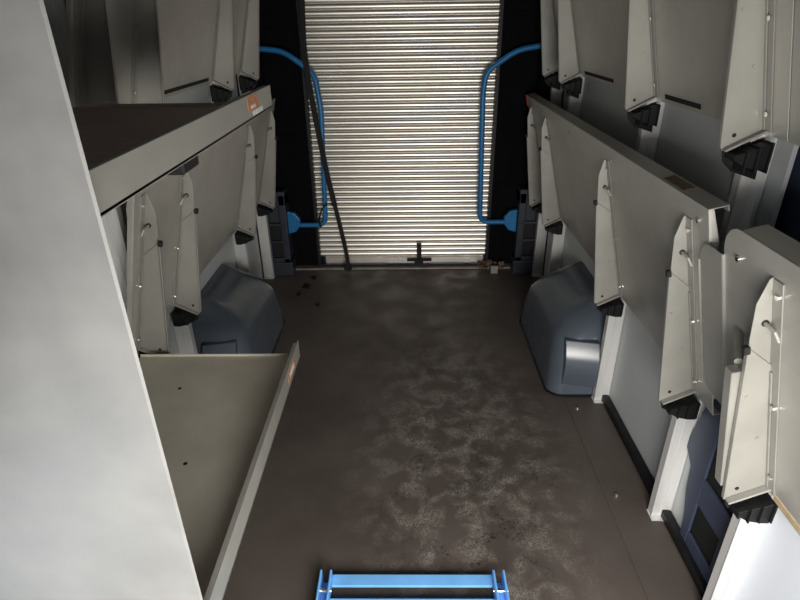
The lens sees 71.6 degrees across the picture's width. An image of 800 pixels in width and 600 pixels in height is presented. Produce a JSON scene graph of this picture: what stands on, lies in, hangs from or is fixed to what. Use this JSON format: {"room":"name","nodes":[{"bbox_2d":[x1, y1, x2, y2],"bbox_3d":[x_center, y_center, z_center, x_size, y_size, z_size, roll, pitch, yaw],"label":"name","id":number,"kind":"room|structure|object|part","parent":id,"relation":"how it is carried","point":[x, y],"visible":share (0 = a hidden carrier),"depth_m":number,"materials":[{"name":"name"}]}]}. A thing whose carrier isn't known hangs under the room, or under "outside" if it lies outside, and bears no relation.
{"room":"vehicle interior","nodes":[
{"label":"vehicle interior","id":0,"kind":"room"},
{"bbox_2d":[0,0,202,599],"bbox_3d":[-0.737,0.157,0.764,0.800,2.250,0.006,0,27,1],"label":"wall","id":1,"kind":"structure","parent":0,"point":[89,510],"depth_m":0.73,"materials":[{"name":"metal"}]},
{"bbox_2d":[72,85,271,216],"bbox_3d":[-0.651,-0.301,1.128,0.566,0.148,1.040,0,27,1],"label":"shelf","id":2,"kind":"object","parent":1,"relation":"attached to","point":[128,148],"visible":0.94,"depth_m":1.08,"materials":[{"name":"metal"}]},
{"bbox_2d":[139,340,299,599],"bbox_3d":[-0.640,0.445,1.504,0.566,0.157,1.040,0,27,1],"label":"shelf","id":3,"kind":"object","parent":1,"relation":"attached to","point":[217,417],"visible":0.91,"depth_m":1.58,"materials":[{"name":"metal"}]},
{"bbox_2d":[120,75,262,353],"bbox_3d":[-1.026,-0.459,1.994,0.085,2.250,3.950,0,27,1],"label":"wall","id":4,"kind":"structure","parent":0,"point":[226,255],"depth_m":2.85,"materials":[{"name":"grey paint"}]},
{"bbox_2d":[43,0,138,353],"bbox_3d":[-0.949,-0.336,1.782,0.070,2.220,0.056,0,27,1],"label":"wall rail","id":5,"kind":"object","parent":4,"relation":"attached to","point":[113,222],"visible":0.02,"depth_m":1.81,"materials":[{"name":"grey metal"}]},
{"bbox_2d":[66,0,258,107],"bbox_3d":[-0.865,-1.172,2.357,0.194,0.752,1.915,0,27,1],"label":"shelf","id":6,"kind":"object","parent":4,"relation":"attached to","point":[120,51],"visible":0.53,"depth_m":1.95,"materials":[{"name":"metal"}]},
{"bbox_2d":[170,306,197,353],"bbox_3d":[-0.945,-0.490,2.086,0.070,2.220,0.056,0,27,1],"label":"wall rail","id":7,"kind":"object","parent":4,"relation":"attached to","point":[185,338],"visible":0.02,"depth_m":2.42,"materials":[{"name":"grey metal"}]},
{"bbox_2d":[126,97,277,357],"bbox_3d":[-0.856,-0.482,2.691,0.194,0.726,1.980,0,27,1],"label":"shelf","id":8,"kind":"object","parent":4,"relation":"attached to","point":[178,224],"visible":0.89,"depth_m":2.24,"materials":[{"name":"metal"}]},
{"bbox_2d":[208,82,250,273],"bbox_3d":[-0.934,-0.911,2.920,0.070,2.220,0.056,0,27,1],"label":"wall rail","id":9,"kind":"object","parent":4,"relation":"attached to","point":[241,251],"visible":0.02,"depth_m":3.24,"materials":[{"name":"grey metal"}]},
{"bbox_2d":[237,73,274,278],"bbox_3d":[-0.928,-1.150,3.393,0.070,2.220,0.056,0,27,1],"label":"wall rail","id":10,"kind":"object","parent":4,"relation":"attached to","point":[262,221],"visible":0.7,"depth_m":3.77,"materials":[{"name":"grey metal"}]},
{"bbox_2d":[259,0,540,267],"bbox_3d":[-0.001,-1.286,3.602,2.200,2.250,0.250,0,27,1],"label":"door frame","id":11,"kind":"structure","parent":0,"point":[519,22],"depth_m":3.55,"materials":[{"name":"black plastic"}]},
{"bbox_2d":[250,32,276,185],"bbox_3d":[-0.903,-1.476,3.349,0.125,1.638,0.090,0,27,1],"label":"trim","id":12,"kind":"structure","parent":11,"relation":"attached to","point":[261,81],"depth_m":3.37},
{"bbox_2d":[267,187,296,275],"bbox_3d":[-0.839,-0.469,3.839,0.175,0.600,0.142,0,27,1],"label":"trim","id":13,"kind":"structure","parent":11,"relation":"attached to","point":[284,260],"depth_m":3.81,"materials":[{"name":"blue plastic"}]},
{"bbox_2d":[259,46,327,233],"bbox_3d":[-0.705,-1.003,3.558,0.459,1.211,0.080,0,27,1],"label":"handle","id":14,"kind":"object","parent":11,"relation":"attached to","point":[294,221],"visible":0.83,"depth_m":3.52,"materials":[{"name":"blue paint"}]},
{"bbox_2d":[305,0,499,265],"bbox_3d":[0.009,-1.092,3.604,1.185,1.903,0.062,0,27,1],"label":"door","id":15,"kind":"structure","parent":11,"relation":"in","point":[400,81],"depth_m":3.60,"materials":[{"name":"silver metal"}]},
{"bbox_2d":[299,0,351,271],"bbox_3d":[-0.465,-1.056,3.472,0.226,1.932,0.055,0,27,1],"label":"strap","id":16,"kind":"object","parent":15,"relation":"hanging from","point":[347,266],"visible":1,"depth_m":3.49,"materials":[{"name":"black fabric"}]},
{"bbox_3d":[0.139,-0.319,3.975,0.175,0.185,0.032,0,27,1],"label":"latch handle","id":17,"kind":"part","parent":15,"relation":"part of","materials":[{"name":"black plastic"}]},
{"bbox_2d":[296,266,509,269],"bbox_3d":[0.022,-0.231,3.994,1.560,0.014,0.030,0,27,1],"label":"trim","id":18,"kind":"structure","parent":11,"relation":"attached to","point":[376,267],"depth_m":3.99,"materials":[{"name":"metal"}]},
{"bbox_2d":[297,262,509,266],"bbox_3d":[0.022,-0.249,4.011,1.560,0.030,0.015,0,27,1],"label":"trim","id":19,"kind":"structure","parent":11,"relation":"attached to","point":[505,263],"depth_m":4.00,"materials":[{"name":"black plastic"}]},
{"bbox_2d":[477,43,540,231],"bbox_3d":[0.725,-1.014,3.534,0.454,1.214,0.080,0,27,1],"label":"handle","id":20,"kind":"object","parent":11,"relation":"attached to","point":[509,220],"visible":0.94,"depth_m":3.53,"materials":[{"name":"blue paint"}]},
{"bbox_2d":[509,185,538,273],"bbox_3d":[0.870,-0.480,3.812,0.175,0.600,0.142,0,27,1],"label":"trim","id":21,"kind":"structure","parent":11,"relation":"attached to","point":[521,258],"depth_m":3.78,"materials":[{"name":"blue plastic"}]},
{"bbox_2d":[536,42,551,100],"bbox_3d":[0.906,-1.488,3.321,0.125,1.638,0.090,0,27,1],"label":"trim","id":22,"kind":"structure","parent":11,"relation":"attached to","point":[542,89],"depth_m":3.37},
{"bbox_2d":[223,257,702,599],"bbox_3d":[-0.016,0.921,1.782,2.300,0.050,5.550,0,27,1],"label":"floor","id":23,"kind":"structure","parent":0,"point":[419,432],"depth_m":2.26,"materials":[{"name":"rubber"}]},
{"bbox_2d":[192,264,284,353],"bbox_3d":[-0.825,0.104,2.886,0.279,0.438,0.834,0,27,1],"label":"wheel arch","id":24,"kind":"object","parent":23,"relation":"on","point":[241,313],"visible":0.62,"depth_m":2.73,"materials":[{"name":"plastic"}]},
{"bbox_3d":[-0.826,0.306,2.575,0.145,0.225,0.097,0,27,1],"label":"raised panel","id":25,"kind":"part","parent":24,"relation":"part of","materials":[{"name":"plastic"}]},
{"bbox_2d":[302,284,312,288],"bbox_3d":[-0.624,-0.096,3.751,0.076,0.008,0.082,0,27,1],"label":"scrap","id":26,"kind":"object","parent":23,"relation":"on","point":[306,286],"visible":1,"depth_m":3.73,"materials":[{"name":"black plastic"}]},
{"bbox_2d":[315,569,509,599],"bbox_3d":[0.035,0.977,1.546,0.587,0.062,0.480,0,27,1],"label":"step","id":27,"kind":"structure","parent":23,"relation":"on","point":[324,590],"depth_m":1.73,"materials":[{"name":"blue paint"}]},
{"bbox_3d":[-0.235,0.980,1.548,0.038,0.062,0.475,0,27,1],"label":"rail","id":28,"kind":"part","parent":27,"relation":"part of","materials":[{"name":"blue metal"}]},
{"bbox_3d":[0.306,0.976,1.539,0.038,0.062,0.475,0,27,1],"label":"rail","id":29,"kind":"part","parent":27,"relation":"part of","materials":[{"name":"blue metal"}]},
{"bbox_2d":[477,259,503,269],"bbox_3d":[0.642,-0.255,3.937,0.194,0.075,0.066,0,27,1],"label":"wrapper","id":30,"kind":"object","parent":23,"relation":"on","point":[487,262],"visible":0.9,"depth_m":3.93,"materials":[{"name":"brown paper"}]},
{"bbox_2d":[519,261,605,396],"bbox_3d":[0.834,0.093,2.860,0.279,0.438,0.834,0,27,1],"label":"wheel arch","id":31,"kind":"object","parent":23,"relation":"on","point":[562,326],"visible":0.97,"depth_m":2.63,"materials":[{"name":"plastic"}]},
{"bbox_3d":[0.827,0.295,2.549,0.145,0.225,0.097,0,27,1],"label":"raised panel","id":32,"kind":"part","parent":31,"relation":"part of","materials":[{"name":"plastic"}]},
{"bbox_2d":[564,397,701,599],"bbox_3d":[0.845,0.850,1.839,0.166,0.004,1.735,0,27,1],"label":"floor strip","id":33,"kind":"object","parent":23,"relation":"on","point":[662,574],"visible":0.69,"depth_m":2.01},
{"bbox_2d":[490,265,497,272],"bbox_3d":[0.661,-0.216,3.899,0.050,0.055,0.025,0,27,1],"label":"scrap","id":34,"kind":"object","parent":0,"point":[493,268],"depth_m":3.89,"materials":[{"name":"paper"}]},
{"bbox_2d":[543,77,799,599],"bbox_3d":[0.998,-0.540,2.095,0.091,2.250,3.650,0,27,1],"label":"wall","id":35,"kind":"structure","parent":0,"point":[688,147],"depth_m":1.88,"materials":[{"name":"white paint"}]},
{"bbox_2d":[531,70,562,276],"bbox_3d":[0.937,-1.162,3.363,0.070,2.220,0.056,0,27,1],"label":"wall rail","id":36,"kind":"object","parent":35,"relation":"attached to","point":[555,94],"visible":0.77,"depth_m":3.74,"materials":[{"name":"grey metal"}]},
{"bbox_2d":[548,75,584,273],"bbox_3d":[0.933,-0.977,2.997,0.070,2.220,0.056,0,27,1],"label":"wall rail","id":37,"kind":"object","parent":35,"relation":"attached to","point":[574,104],"visible":0.09,"depth_m":3.30,"materials":[{"name":"grey metal"}]},
{"bbox_2d":[525,92,729,419],"bbox_3d":[0.849,-0.429,2.536,0.194,0.727,2.317,0,27,1],"label":"shelf","id":38,"kind":"object","parent":35,"relation":"attached to","point":[644,227],"visible":1,"depth_m":1.96,"materials":[{"name":"metal"}]},
{"bbox_2d":[591,99,664,403],"bbox_3d":[0.921,-0.523,2.097,0.070,2.220,0.056,0,27,1],"label":"wall rail","id":39,"kind":"object","parent":35,"relation":"attached to","point":[646,144],"visible":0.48,"depth_m":2.43,"materials":[{"name":"grey metal"}]},
{"bbox_2d":[602,395,706,597],"bbox_3d":[0.956,0.411,2.671,0.031,0.035,2.420,0,27,1],"label":"trim","id":40,"kind":"structure","parent":35,"relation":"attached to","point":[669,520],"depth_m":2.08,"materials":[{"name":"black plastic"}]},
{"bbox_2d":[540,0,794,179],"bbox_3d":[0.839,-1.109,2.183,0.194,0.752,2.245,0,27,1],"label":"shelf","id":41,"kind":"object","parent":35,"relation":"attached to","point":[730,62],"visible":1,"depth_m":1.65,"materials":[{"name":"metal"}]},
{"bbox_2d":[680,399,732,584],"bbox_3d":[0.952,0.542,1.651,0.016,0.720,0.380,0,27,1],"label":"trim","id":42,"kind":"structure","parent":35,"relation":"attached to","point":[706,517],"depth_m":1.72,"materials":[{"name":"blue paint"}]},
{"bbox_2d":[646,134,777,520],"bbox_3d":[0.913,-0.218,1.493,0.070,2.220,0.056,0,27,1],"label":"support post","id":43,"kind":"object","parent":35,"relation":"attached to","point":[745,194],"visible":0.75,"depth_m":1.80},
{"bbox_2d":[702,492,773,599],"bbox_3d":[0.909,-0.042,1.145,0.070,2.220,0.056,0,27,1],"label":"wall rail","id":44,"kind":"object","parent":35,"relation":"attached to","point":[740,538],"visible":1,"depth_m":1.52,"materials":[{"name":"white metal"}]},
{"bbox_2d":[698,224,799,534],"bbox_3d":[0.828,0.300,1.091,0.192,0.727,0.995,0,27,1],"label":"shelf","id":45,"kind":"object","parent":44,"relation":"attached to","point":[749,293],"visible":1,"depth_m":1.26,"materials":[{"name":"metal"}]},
{"bbox_2d":[789,0,799,145],"bbox_3d":[0.818,-0.401,0.781,0.194,0.752,0.875,0,27,1],"label":"shelf","id":46,"kind":"object","parent":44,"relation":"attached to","point":[794,131],"visible":1,"depth_m":1.22,"materials":[{"name":"metal"}]}
]}

